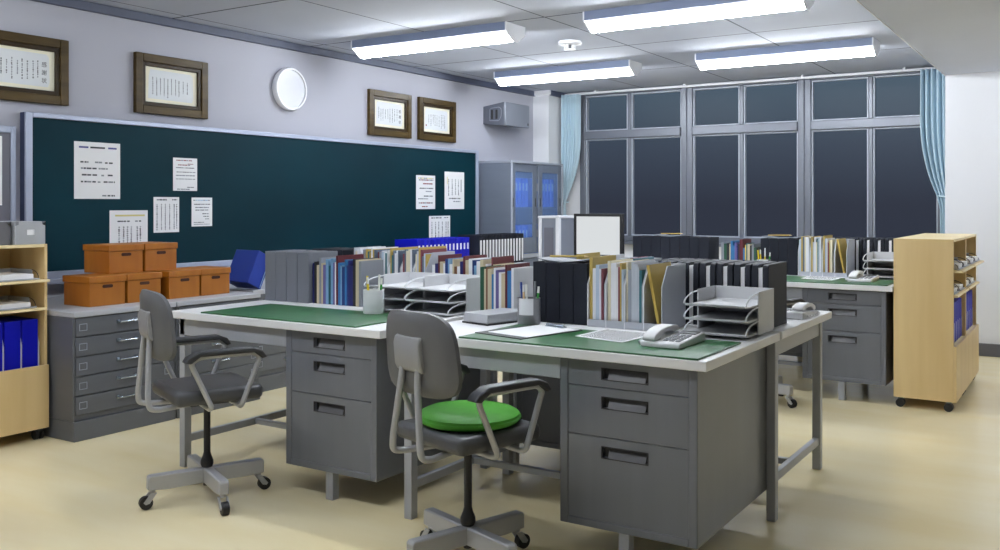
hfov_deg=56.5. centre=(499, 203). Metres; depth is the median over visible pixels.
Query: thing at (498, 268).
book
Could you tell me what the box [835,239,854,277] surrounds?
magazine file
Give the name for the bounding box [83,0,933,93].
ceiling
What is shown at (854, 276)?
telephone
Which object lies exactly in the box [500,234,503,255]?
ring binder
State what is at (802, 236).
notebook
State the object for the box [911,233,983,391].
shelf unit
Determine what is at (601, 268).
notebook
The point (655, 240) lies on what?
file box
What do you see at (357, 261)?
book
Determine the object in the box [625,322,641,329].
tray
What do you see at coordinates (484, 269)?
book
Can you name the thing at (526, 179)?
ring binder
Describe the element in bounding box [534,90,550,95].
trim
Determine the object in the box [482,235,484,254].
ring binder
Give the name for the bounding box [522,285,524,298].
pencil
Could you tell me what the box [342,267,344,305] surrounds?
book
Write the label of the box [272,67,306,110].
wall clock
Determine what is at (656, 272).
folder
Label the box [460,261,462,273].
book
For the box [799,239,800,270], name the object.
notebook
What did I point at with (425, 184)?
notice sheet
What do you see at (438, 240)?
ring binder
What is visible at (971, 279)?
paper tray
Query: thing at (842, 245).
folder
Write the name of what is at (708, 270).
binder
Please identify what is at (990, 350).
baseboard
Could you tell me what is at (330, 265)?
book
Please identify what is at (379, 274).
pen
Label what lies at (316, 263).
book
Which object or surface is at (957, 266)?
paper tray
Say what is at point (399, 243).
ring binder
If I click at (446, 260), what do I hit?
book
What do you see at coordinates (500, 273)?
book
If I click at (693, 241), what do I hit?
file box
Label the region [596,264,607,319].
notebook
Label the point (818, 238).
notebook
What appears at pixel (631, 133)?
window
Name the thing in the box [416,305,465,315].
shelf
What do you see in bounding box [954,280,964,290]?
paper tray
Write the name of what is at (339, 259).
book
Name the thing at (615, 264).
notebook
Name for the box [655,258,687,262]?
binder
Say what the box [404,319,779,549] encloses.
office desk
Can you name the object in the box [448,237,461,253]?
ring binder
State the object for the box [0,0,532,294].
wall
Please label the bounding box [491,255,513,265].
book
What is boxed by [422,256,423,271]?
notebook
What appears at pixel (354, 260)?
book
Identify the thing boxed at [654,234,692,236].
paper stack
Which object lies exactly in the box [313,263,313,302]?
book
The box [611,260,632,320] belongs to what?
notebook
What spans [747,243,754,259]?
book
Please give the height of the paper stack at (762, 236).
0.015 m
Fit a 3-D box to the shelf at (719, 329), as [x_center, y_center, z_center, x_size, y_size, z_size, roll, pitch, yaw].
[0.894,0.490,3.628,0.234,0.014,0.344,0,0,33]
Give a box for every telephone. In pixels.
[638,324,704,349]
[787,302,819,319]
[845,271,878,282]
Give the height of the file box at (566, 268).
0.258 m
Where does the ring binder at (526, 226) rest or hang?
in the cabinet at (498, 213)
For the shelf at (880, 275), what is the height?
0.014 m
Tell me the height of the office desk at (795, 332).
0.740 m
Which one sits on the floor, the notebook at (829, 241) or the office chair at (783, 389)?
the office chair at (783, 389)
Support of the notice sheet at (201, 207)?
attached to the blackboard
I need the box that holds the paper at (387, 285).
[364,282,422,288]
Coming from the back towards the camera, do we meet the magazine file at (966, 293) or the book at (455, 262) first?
the magazine file at (966, 293)
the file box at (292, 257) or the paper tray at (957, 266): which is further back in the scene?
the paper tray at (957, 266)
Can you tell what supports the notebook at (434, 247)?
in the magazine file at (433, 259)
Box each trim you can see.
[30,0,566,97]
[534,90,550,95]
[624,241,720,246]
[856,0,944,75]
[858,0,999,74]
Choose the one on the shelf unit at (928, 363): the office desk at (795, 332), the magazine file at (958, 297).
the magazine file at (958, 297)
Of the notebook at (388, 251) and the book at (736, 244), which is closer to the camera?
the notebook at (388, 251)
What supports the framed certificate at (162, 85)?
attached to the wall at (241, 74)
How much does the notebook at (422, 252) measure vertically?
0.268 m
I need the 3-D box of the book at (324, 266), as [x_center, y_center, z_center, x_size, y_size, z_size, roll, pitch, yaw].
[-0.845,0.408,4.787,0.018,0.197,0.170,0,0,33]
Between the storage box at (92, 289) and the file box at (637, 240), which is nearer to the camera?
the storage box at (92, 289)
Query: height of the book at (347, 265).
0.201 m
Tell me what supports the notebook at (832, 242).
in the magazine file at (826, 274)
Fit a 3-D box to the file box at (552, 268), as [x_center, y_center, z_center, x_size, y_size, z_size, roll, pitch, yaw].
[0.285,0.378,4.064,0.064,0.258,0.220,0,0,33]
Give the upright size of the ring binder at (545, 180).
0.300 m
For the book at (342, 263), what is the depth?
4.66 m
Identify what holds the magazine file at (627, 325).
on the office desk at (661, 449)
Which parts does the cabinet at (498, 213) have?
door, door, trim, door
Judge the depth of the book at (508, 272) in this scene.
4.12 m
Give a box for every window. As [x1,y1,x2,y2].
[565,67,934,243]
[580,88,686,240]
[804,71,939,236]
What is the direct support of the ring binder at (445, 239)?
on the cabinet
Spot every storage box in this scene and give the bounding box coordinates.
[0,221,45,244]
[0,222,10,244]
[62,273,125,306]
[83,243,143,273]
[117,271,161,302]
[128,242,177,270]
[154,268,200,298]
[179,266,230,295]
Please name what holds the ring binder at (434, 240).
on the cabinet
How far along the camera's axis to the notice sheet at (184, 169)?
6.40 m
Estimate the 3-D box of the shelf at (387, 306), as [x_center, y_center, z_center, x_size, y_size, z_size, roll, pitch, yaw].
[-0.453,0.496,4.485,0.234,0.014,0.344,0,0,33]
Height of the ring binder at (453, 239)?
0.270 m
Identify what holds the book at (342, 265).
on the office desk at (340, 392)
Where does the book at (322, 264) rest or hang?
on the office desk at (340, 392)
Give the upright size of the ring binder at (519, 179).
0.300 m
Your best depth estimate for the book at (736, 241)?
6.86 m
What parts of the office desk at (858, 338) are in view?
leg, drawer, drawer, drawer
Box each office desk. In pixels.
[172,300,489,500]
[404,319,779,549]
[490,370,496,401]
[513,310,831,479]
[778,275,893,399]
[778,304,801,368]
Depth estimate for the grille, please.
9.66 m
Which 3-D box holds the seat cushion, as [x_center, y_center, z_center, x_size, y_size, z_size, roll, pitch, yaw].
[-0.106,0.729,3.218,0.360,0.046,0.360,0,0,33]
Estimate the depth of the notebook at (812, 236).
6.57 m
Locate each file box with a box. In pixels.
[229,250,264,288]
[265,250,293,300]
[276,250,311,301]
[287,250,323,301]
[298,251,337,302]
[312,247,342,249]
[322,248,350,250]
[332,248,353,255]
[343,249,353,254]
[533,260,551,321]
[546,261,560,322]
[560,260,589,323]
[574,261,589,324]
[633,235,652,256]
[642,235,656,256]
[651,236,661,257]
[661,236,669,258]
[670,236,685,257]
[680,236,697,257]
[689,236,707,258]
[699,237,718,258]
[761,238,769,258]
[770,238,780,260]
[779,238,790,274]
[788,238,800,274]
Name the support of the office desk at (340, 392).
on the floor
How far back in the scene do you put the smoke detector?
7.20 m
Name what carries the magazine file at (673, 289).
on the office desk at (661, 449)
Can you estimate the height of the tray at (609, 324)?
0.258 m
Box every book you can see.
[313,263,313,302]
[314,261,318,302]
[317,265,318,303]
[319,257,335,303]
[321,263,325,303]
[323,265,325,303]
[326,259,330,303]
[329,265,330,303]
[331,258,335,304]
[333,263,334,304]
[335,262,335,304]
[336,254,363,304]
[338,262,344,304]
[341,265,344,304]
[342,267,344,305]
[345,259,352,305]
[347,265,347,305]
[348,260,352,305]
[350,266,352,305]
[353,257,375,305]
[356,258,380,306]
[359,260,383,306]
[435,263,437,272]
[438,254,461,272]
[440,261,444,272]
[445,257,461,273]
[448,257,462,273]
[452,258,462,273]
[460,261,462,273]
[463,254,486,273]
[465,260,468,274]
[469,257,490,274]
[472,259,484,274]
[477,261,479,274]
[480,259,490,266]
[480,265,502,309]
[484,269,485,309]
[486,265,504,309]
[488,268,493,308]
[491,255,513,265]
[492,274,493,308]
[494,267,504,308]
[496,269,504,308]
[499,272,504,307]
[501,273,504,307]
[505,262,529,307]
[507,271,510,307]
[511,266,532,308]
[721,241,730,258]
[724,243,726,259]
[727,243,730,259]
[729,244,730,259]
[731,240,739,259]
[735,242,739,259]
[738,244,739,259]
[741,239,750,259]
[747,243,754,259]
[750,245,751,259]
[752,243,760,260]
[756,247,760,260]
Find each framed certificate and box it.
[0,30,68,105]
[133,52,207,118]
[367,89,411,138]
[417,97,455,142]
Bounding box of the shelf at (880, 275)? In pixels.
[871,274,893,277]
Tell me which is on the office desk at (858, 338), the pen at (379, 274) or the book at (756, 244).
the book at (756, 244)
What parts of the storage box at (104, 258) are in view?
lid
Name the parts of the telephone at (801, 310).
coiled cord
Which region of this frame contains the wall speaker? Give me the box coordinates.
[483,102,528,127]
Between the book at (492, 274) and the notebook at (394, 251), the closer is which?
the book at (492, 274)
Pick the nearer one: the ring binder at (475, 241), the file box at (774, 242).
the file box at (774, 242)
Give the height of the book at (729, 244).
0.214 m
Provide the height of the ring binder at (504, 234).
0.280 m
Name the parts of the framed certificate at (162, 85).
moulding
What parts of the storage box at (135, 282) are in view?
lid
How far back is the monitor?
7.34 m
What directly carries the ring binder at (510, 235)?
on the cabinet
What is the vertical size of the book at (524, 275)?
0.223 m
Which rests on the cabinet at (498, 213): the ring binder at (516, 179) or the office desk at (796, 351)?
the ring binder at (516, 179)
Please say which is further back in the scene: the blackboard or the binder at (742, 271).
the blackboard
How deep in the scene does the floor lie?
4.05 m
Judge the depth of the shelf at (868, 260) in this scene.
6.27 m
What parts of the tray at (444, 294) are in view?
frame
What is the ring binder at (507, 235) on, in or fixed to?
on the cabinet
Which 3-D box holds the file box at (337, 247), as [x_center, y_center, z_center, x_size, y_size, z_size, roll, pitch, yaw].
[-0.952,0.378,5.230,0.073,0.258,0.220,0,0,33]
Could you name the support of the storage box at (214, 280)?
on the base cabinet at (242, 366)
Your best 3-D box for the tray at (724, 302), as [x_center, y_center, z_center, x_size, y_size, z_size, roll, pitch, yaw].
[0.894,0.384,3.628,0.234,0.014,0.344,0,0,33]
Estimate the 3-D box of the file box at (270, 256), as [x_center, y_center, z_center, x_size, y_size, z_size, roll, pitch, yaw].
[-1.149,0.378,4.982,0.076,0.258,0.220,0,0,33]
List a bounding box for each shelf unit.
[0,244,49,439]
[894,236,973,411]
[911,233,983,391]
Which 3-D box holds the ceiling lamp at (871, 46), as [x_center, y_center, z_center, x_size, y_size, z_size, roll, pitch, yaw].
[2.309,-1.205,7.559,1.425,0.124,0.260,0,0,33]
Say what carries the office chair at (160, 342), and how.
on the floor
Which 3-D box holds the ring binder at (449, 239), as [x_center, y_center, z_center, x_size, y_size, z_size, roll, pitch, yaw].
[-0.534,0.432,8.135,0.241,0.270,0.050,0,0,33]
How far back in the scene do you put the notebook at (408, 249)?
4.79 m
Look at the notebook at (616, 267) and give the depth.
3.80 m
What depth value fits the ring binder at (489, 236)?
8.60 m
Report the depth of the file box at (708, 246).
6.93 m
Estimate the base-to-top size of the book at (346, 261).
0.229 m
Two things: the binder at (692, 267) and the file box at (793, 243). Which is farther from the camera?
the file box at (793, 243)
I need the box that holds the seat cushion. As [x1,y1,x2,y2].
[422,400,520,431]
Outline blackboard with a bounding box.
[20,111,478,284]
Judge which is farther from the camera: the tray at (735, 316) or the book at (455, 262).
the book at (455, 262)
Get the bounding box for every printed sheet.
[577,329,644,342]
[802,276,842,279]
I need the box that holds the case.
[462,308,516,325]
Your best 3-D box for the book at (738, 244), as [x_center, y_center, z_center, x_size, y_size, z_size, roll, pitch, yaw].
[1.800,0.401,6.905,0.010,0.212,0.170,0,0,33]
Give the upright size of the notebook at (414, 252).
0.268 m
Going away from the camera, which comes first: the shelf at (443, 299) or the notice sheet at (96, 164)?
the shelf at (443, 299)
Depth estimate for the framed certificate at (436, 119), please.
8.92 m
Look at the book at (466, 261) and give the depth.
4.62 m
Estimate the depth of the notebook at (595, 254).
4.36 m
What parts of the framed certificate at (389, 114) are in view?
moulding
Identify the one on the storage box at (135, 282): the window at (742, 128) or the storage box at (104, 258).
the storage box at (104, 258)
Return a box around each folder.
[646,262,670,323]
[836,238,846,272]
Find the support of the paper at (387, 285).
attached to the tray at (395, 292)
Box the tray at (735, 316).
[684,310,757,322]
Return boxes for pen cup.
[363,289,383,313]
[517,297,539,324]
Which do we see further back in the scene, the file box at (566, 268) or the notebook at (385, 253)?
the notebook at (385, 253)
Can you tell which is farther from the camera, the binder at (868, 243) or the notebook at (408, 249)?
the binder at (868, 243)
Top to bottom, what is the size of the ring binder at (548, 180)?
0.300 m
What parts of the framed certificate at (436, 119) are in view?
moulding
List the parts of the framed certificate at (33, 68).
moulding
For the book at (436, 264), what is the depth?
4.72 m
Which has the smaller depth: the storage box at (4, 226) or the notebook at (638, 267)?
the notebook at (638, 267)
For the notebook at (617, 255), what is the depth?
4.33 m
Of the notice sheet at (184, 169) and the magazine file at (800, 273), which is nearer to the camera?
the notice sheet at (184, 169)
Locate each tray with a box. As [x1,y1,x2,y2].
[0,268,39,281]
[0,295,36,310]
[364,272,445,310]
[405,274,479,315]
[588,319,603,326]
[606,320,622,328]
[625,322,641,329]
[683,285,773,337]
[684,297,757,308]
[684,310,757,322]
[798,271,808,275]
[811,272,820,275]
[863,252,893,277]
[954,257,969,266]
[954,260,963,269]
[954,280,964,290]
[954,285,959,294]
[966,253,979,261]
[966,255,974,263]
[966,274,975,283]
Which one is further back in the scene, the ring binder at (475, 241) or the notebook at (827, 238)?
the ring binder at (475, 241)
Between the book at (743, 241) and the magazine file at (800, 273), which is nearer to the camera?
the magazine file at (800, 273)
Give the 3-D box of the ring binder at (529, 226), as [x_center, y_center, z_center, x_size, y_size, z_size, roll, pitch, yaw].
[0.268,0.372,9.887,0.201,0.300,0.055,0,0,33]
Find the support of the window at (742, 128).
in the wall at (573, 207)
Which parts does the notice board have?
panel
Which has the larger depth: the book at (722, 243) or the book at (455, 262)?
the book at (722, 243)
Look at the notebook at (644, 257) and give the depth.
4.19 m
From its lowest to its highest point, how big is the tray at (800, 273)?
0.258 m
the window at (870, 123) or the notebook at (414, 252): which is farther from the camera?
the window at (870, 123)
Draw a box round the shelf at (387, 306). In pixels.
[384,303,422,310]
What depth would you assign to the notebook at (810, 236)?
6.57 m
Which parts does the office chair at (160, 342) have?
backrest, seat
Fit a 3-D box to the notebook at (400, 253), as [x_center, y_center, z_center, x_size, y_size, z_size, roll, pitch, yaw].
[-0.469,0.372,4.921,0.007,0.260,0.215,0,0,33]
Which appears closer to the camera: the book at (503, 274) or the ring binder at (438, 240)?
the book at (503, 274)
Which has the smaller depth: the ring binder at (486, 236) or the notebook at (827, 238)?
the notebook at (827, 238)
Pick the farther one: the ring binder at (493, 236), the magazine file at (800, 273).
the ring binder at (493, 236)
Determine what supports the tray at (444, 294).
on the office desk at (340, 392)
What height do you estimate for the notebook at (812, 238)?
0.272 m
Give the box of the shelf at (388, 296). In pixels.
[384,292,422,300]
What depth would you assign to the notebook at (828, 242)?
6.49 m
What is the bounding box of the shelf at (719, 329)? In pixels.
[691,323,757,337]
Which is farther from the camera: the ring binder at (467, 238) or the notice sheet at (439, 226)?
the notice sheet at (439, 226)
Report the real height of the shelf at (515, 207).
0.015 m
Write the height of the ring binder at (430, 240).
0.270 m
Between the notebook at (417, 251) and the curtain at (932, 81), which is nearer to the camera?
the notebook at (417, 251)
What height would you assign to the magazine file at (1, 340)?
0.250 m
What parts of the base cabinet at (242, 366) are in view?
drawer, drawer, drawer, handle, drawer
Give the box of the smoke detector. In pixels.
[558,39,581,50]
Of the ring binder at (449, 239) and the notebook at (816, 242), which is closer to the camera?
the notebook at (816, 242)
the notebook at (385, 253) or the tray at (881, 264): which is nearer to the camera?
the notebook at (385, 253)
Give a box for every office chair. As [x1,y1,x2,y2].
[135,289,270,515]
[386,309,550,549]
[778,298,805,407]
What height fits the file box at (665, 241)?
0.258 m
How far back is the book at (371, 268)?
4.63 m
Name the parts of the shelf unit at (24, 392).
panel, panel, shelf, panel, shelf, panel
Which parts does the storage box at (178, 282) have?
lid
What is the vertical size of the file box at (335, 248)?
0.258 m
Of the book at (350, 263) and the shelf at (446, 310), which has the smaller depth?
the shelf at (446, 310)
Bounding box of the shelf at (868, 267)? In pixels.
[863,266,893,269]
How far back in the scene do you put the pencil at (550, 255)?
4.06 m
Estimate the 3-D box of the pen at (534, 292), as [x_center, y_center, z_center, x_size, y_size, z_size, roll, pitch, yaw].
[0.143,0.409,3.899,0.017,0.170,0.010,0,0,-4]
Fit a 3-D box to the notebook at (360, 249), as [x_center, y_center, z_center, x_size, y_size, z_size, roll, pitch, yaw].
[-0.694,0.368,5.065,0.009,0.268,0.215,0,0,33]
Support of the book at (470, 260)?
on the office desk at (493, 374)
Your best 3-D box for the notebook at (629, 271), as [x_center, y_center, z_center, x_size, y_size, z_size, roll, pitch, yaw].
[0.583,0.385,3.860,0.014,0.235,0.215,0,0,33]
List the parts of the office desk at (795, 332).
leg, rail, leg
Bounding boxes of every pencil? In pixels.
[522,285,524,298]
[550,255,587,256]
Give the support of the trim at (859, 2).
attached to the wall at (573, 207)
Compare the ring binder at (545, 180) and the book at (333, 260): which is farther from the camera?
the ring binder at (545, 180)
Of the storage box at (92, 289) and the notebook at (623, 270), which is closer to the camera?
the notebook at (623, 270)
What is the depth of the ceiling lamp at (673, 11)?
5.83 m
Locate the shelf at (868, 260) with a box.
[863,259,893,261]
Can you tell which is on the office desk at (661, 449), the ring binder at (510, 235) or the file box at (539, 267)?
the file box at (539, 267)
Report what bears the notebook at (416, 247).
in the magazine file
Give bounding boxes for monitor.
[574,214,623,255]
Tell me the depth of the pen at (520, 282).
3.92 m
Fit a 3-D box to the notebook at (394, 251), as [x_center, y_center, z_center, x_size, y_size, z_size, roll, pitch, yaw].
[-0.495,0.372,4.937,0.009,0.260,0.215,0,0,33]
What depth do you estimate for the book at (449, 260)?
4.68 m
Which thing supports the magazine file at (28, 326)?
on the shelf unit at (24, 392)
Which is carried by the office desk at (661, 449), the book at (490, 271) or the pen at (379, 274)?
the book at (490, 271)
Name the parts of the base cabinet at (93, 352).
drawer, drawer, drawer, drawer, drawer, handle, handle, handle, handle, handle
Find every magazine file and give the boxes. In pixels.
[0,316,38,367]
[0,318,21,370]
[0,323,3,370]
[413,251,454,272]
[587,273,607,327]
[605,276,625,328]
[624,268,646,330]
[643,263,685,330]
[798,243,810,275]
[810,244,822,275]
[822,239,835,276]
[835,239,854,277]
[954,297,961,336]
[954,299,959,338]
[954,300,957,340]
[954,301,955,341]
[966,292,969,328]
[966,293,967,330]
[967,291,970,326]
[969,290,972,325]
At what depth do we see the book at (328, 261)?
4.71 m
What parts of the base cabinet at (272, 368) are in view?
drawer, drawer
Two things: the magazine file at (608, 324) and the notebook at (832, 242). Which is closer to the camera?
the magazine file at (608, 324)
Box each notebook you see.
[354,246,380,253]
[359,246,385,253]
[371,247,397,257]
[374,249,389,257]
[385,253,386,273]
[387,250,389,266]
[390,246,417,273]
[393,250,397,272]
[396,250,400,272]
[398,250,404,272]
[403,254,404,271]
[406,251,407,271]
[408,249,410,271]
[410,249,413,271]
[412,249,418,271]
[417,251,418,271]
[419,246,445,271]
[420,248,446,271]
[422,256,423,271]
[425,254,430,272]
[576,252,599,258]
[590,255,615,318]
[593,268,595,318]
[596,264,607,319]
[599,268,603,319]
[601,268,607,319]
[607,254,623,257]
[608,259,632,320]
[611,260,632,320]
[614,262,623,320]
[616,267,617,320]
[618,267,619,320]
[620,262,625,320]
[622,269,625,320]
[626,259,648,321]
[628,270,630,321]
[631,259,654,321]
[633,257,653,260]
[634,261,657,321]
[637,266,646,322]
[639,269,645,322]
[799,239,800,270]
[801,236,807,270]
[803,236,809,271]
[805,236,811,271]
[806,236,812,271]
[808,238,810,271]
[811,236,820,271]
[813,242,813,271]
[814,236,821,271]
[816,242,816,271]
[817,238,818,271]
[818,238,819,271]
[820,237,822,271]
[823,235,832,271]
[825,238,827,271]
[826,238,834,271]
[828,242,828,271]
[829,241,829,272]
[830,240,834,272]
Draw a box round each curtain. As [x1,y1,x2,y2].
[561,94,580,214]
[920,68,944,232]
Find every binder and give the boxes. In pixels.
[395,239,420,247]
[411,239,424,246]
[414,238,436,246]
[419,238,439,245]
[423,239,428,246]
[429,239,432,246]
[431,238,443,245]
[433,237,454,250]
[437,237,458,253]
[443,238,447,250]
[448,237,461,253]
[448,238,451,250]
[458,235,481,255]
[459,237,465,256]
[466,237,468,255]
[470,234,491,257]
[471,234,494,256]
[481,234,497,256]
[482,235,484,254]
[485,235,487,256]
[491,233,511,255]
[491,234,500,256]
[493,233,514,262]
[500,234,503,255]
[503,233,517,262]
[504,234,505,255]
[506,234,508,255]
[513,233,520,261]
[515,178,517,206]
[518,178,520,206]
[521,178,524,206]
[521,225,524,253]
[521,233,522,261]
[524,225,527,253]
[525,178,527,206]
[528,179,531,206]
[528,225,531,236]
[542,179,543,206]
[544,179,546,206]
[547,179,549,206]
[550,179,552,206]
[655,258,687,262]
[668,258,699,262]
[684,259,719,324]
[700,259,733,287]
[717,260,751,285]
[734,260,767,286]
[752,261,786,327]
[853,237,868,270]
[863,237,879,274]
[874,237,886,251]
[885,238,893,251]
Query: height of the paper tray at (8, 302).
0.050 m
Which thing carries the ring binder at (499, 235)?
on the cabinet
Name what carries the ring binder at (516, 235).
on the cabinet
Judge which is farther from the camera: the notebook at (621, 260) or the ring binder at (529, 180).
the ring binder at (529, 180)
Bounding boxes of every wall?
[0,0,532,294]
[566,67,929,258]
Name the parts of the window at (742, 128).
curtain rail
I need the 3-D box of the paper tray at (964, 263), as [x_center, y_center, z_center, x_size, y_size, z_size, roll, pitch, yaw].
[2.861,0.370,5.985,0.270,0.050,0.225,0,0,33]
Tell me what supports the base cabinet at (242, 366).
on the floor
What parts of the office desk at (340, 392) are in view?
leg, drawer, drawer, drawer, leg, leg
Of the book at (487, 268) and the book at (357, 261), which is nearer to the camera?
the book at (487, 268)
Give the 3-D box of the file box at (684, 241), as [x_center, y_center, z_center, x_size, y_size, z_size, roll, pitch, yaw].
[1.447,0.378,7.090,0.075,0.258,0.220,0,0,33]
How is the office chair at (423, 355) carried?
on the floor
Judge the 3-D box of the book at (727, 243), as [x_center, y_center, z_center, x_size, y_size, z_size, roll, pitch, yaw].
[1.732,0.399,6.949,0.020,0.216,0.170,0,0,33]
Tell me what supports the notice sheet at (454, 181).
attached to the blackboard
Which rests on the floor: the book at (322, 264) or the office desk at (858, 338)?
the office desk at (858, 338)
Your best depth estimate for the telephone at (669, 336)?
3.29 m
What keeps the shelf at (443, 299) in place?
attached to the tray at (444, 294)
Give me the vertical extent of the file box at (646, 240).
0.258 m
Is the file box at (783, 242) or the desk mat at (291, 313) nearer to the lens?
the desk mat at (291, 313)
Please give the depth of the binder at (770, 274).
3.83 m
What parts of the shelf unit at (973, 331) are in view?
panel, panel, panel, shelf, shelf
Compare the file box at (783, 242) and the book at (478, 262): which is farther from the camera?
the file box at (783, 242)
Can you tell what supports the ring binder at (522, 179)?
on the cabinet at (498, 213)
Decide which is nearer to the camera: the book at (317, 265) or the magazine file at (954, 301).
the book at (317, 265)
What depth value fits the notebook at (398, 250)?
4.84 m
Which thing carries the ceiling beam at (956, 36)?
attached to the wall
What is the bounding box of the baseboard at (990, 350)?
[979,343,999,356]
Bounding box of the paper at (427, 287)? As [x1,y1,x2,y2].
[405,284,465,291]
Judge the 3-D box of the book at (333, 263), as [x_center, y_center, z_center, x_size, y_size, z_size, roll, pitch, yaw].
[-0.790,0.402,4.753,0.011,0.210,0.170,0,0,33]
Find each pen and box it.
[378,274,379,289]
[520,282,522,298]
[525,284,527,298]
[533,281,535,298]
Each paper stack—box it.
[537,257,589,261]
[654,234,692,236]
[762,236,800,237]
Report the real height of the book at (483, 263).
0.232 m
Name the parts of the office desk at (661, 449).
leg, leg, leg, drawer, drawer, drawer, leg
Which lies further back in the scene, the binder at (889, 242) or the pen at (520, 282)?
the binder at (889, 242)
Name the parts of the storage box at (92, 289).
lid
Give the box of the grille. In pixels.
[505,102,528,127]
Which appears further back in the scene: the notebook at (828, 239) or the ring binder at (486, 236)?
the ring binder at (486, 236)
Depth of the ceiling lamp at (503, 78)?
8.55 m
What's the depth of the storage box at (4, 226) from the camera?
4.78 m
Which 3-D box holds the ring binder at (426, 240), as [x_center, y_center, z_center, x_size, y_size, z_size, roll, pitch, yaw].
[-0.711,0.432,7.860,0.241,0.270,0.050,0,0,33]
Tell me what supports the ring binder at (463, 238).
on the cabinet
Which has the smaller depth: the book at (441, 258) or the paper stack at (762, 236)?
the book at (441, 258)
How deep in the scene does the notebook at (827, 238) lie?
6.50 m
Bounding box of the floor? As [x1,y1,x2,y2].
[0,355,999,549]
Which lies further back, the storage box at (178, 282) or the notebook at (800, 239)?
the notebook at (800, 239)
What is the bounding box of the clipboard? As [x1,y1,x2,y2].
[475,323,582,339]
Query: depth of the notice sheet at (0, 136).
5.37 m
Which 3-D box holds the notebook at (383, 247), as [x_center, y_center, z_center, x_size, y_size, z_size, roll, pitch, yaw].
[-0.621,0.368,5.018,0.011,0.268,0.215,0,0,33]
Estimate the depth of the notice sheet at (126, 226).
6.03 m
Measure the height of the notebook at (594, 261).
0.280 m
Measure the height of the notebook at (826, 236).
0.280 m
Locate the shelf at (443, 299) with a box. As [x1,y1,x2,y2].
[405,295,465,303]
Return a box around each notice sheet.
[0,136,1,204]
[74,141,119,198]
[110,210,147,242]
[154,197,178,232]
[173,158,196,190]
[192,198,211,225]
[416,175,434,208]
[429,216,449,237]
[445,172,463,208]
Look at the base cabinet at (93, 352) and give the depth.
4.98 m
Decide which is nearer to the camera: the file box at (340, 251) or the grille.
the file box at (340, 251)
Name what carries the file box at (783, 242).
on the office desk at (858, 338)
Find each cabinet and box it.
[28,294,175,442]
[167,291,260,418]
[229,279,285,391]
[479,160,562,265]
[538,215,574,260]
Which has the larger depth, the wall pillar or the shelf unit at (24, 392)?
the wall pillar
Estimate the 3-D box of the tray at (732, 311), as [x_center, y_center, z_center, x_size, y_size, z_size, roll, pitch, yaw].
[0.896,0.418,3.630,0.245,0.165,0.350,0,0,33]
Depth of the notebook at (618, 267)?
3.79 m
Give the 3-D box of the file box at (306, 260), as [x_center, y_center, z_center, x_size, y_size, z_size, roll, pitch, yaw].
[-0.951,0.378,4.855,0.076,0.258,0.220,0,0,33]
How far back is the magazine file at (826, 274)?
6.48 m
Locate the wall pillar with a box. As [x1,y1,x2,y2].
[533,95,560,163]
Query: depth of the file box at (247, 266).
6.16 m
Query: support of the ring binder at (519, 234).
on the cabinet
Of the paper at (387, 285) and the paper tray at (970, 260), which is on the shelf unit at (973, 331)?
the paper tray at (970, 260)
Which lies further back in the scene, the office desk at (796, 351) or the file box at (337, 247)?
the office desk at (796, 351)
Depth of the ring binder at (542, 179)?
10.01 m
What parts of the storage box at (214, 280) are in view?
lid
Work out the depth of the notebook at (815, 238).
6.54 m
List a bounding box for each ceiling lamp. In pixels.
[351,21,524,58]
[494,60,641,86]
[583,0,813,33]
[695,37,879,70]
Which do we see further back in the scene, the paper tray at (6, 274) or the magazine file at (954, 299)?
the magazine file at (954, 299)
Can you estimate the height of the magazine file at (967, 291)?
0.250 m
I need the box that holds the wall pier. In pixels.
[945,71,999,343]
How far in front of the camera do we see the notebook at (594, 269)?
3.85 m
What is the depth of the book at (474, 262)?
4.60 m
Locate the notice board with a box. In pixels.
[0,125,15,220]
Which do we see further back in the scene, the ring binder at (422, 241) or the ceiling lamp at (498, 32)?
the ring binder at (422, 241)
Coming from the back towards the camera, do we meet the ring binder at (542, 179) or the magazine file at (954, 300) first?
the ring binder at (542, 179)
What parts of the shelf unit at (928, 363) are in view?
panel, panel, shelf, panel, shelf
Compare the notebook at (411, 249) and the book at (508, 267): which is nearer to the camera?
the book at (508, 267)
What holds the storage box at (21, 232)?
on the shelf unit at (24, 392)
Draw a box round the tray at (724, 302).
[684,297,757,308]
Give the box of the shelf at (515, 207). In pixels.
[515,207,556,208]
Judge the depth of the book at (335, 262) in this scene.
4.67 m
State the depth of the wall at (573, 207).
10.60 m
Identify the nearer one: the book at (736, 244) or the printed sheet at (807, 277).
the printed sheet at (807, 277)
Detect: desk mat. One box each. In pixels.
[201,304,388,327]
[459,324,740,360]
[787,276,893,285]
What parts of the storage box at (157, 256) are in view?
lid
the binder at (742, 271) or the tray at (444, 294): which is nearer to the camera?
the binder at (742, 271)
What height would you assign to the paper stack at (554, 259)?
0.015 m
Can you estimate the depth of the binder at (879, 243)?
6.57 m
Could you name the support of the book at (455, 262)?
on the office desk at (493, 374)
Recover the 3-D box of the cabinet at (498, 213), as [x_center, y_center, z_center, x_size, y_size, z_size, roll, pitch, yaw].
[0.241,0.403,9.897,0.395,1.690,1.083,0,0,33]
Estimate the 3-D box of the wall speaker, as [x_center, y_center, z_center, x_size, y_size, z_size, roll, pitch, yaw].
[0.070,-0.923,9.750,0.276,0.241,0.492,0,0,33]

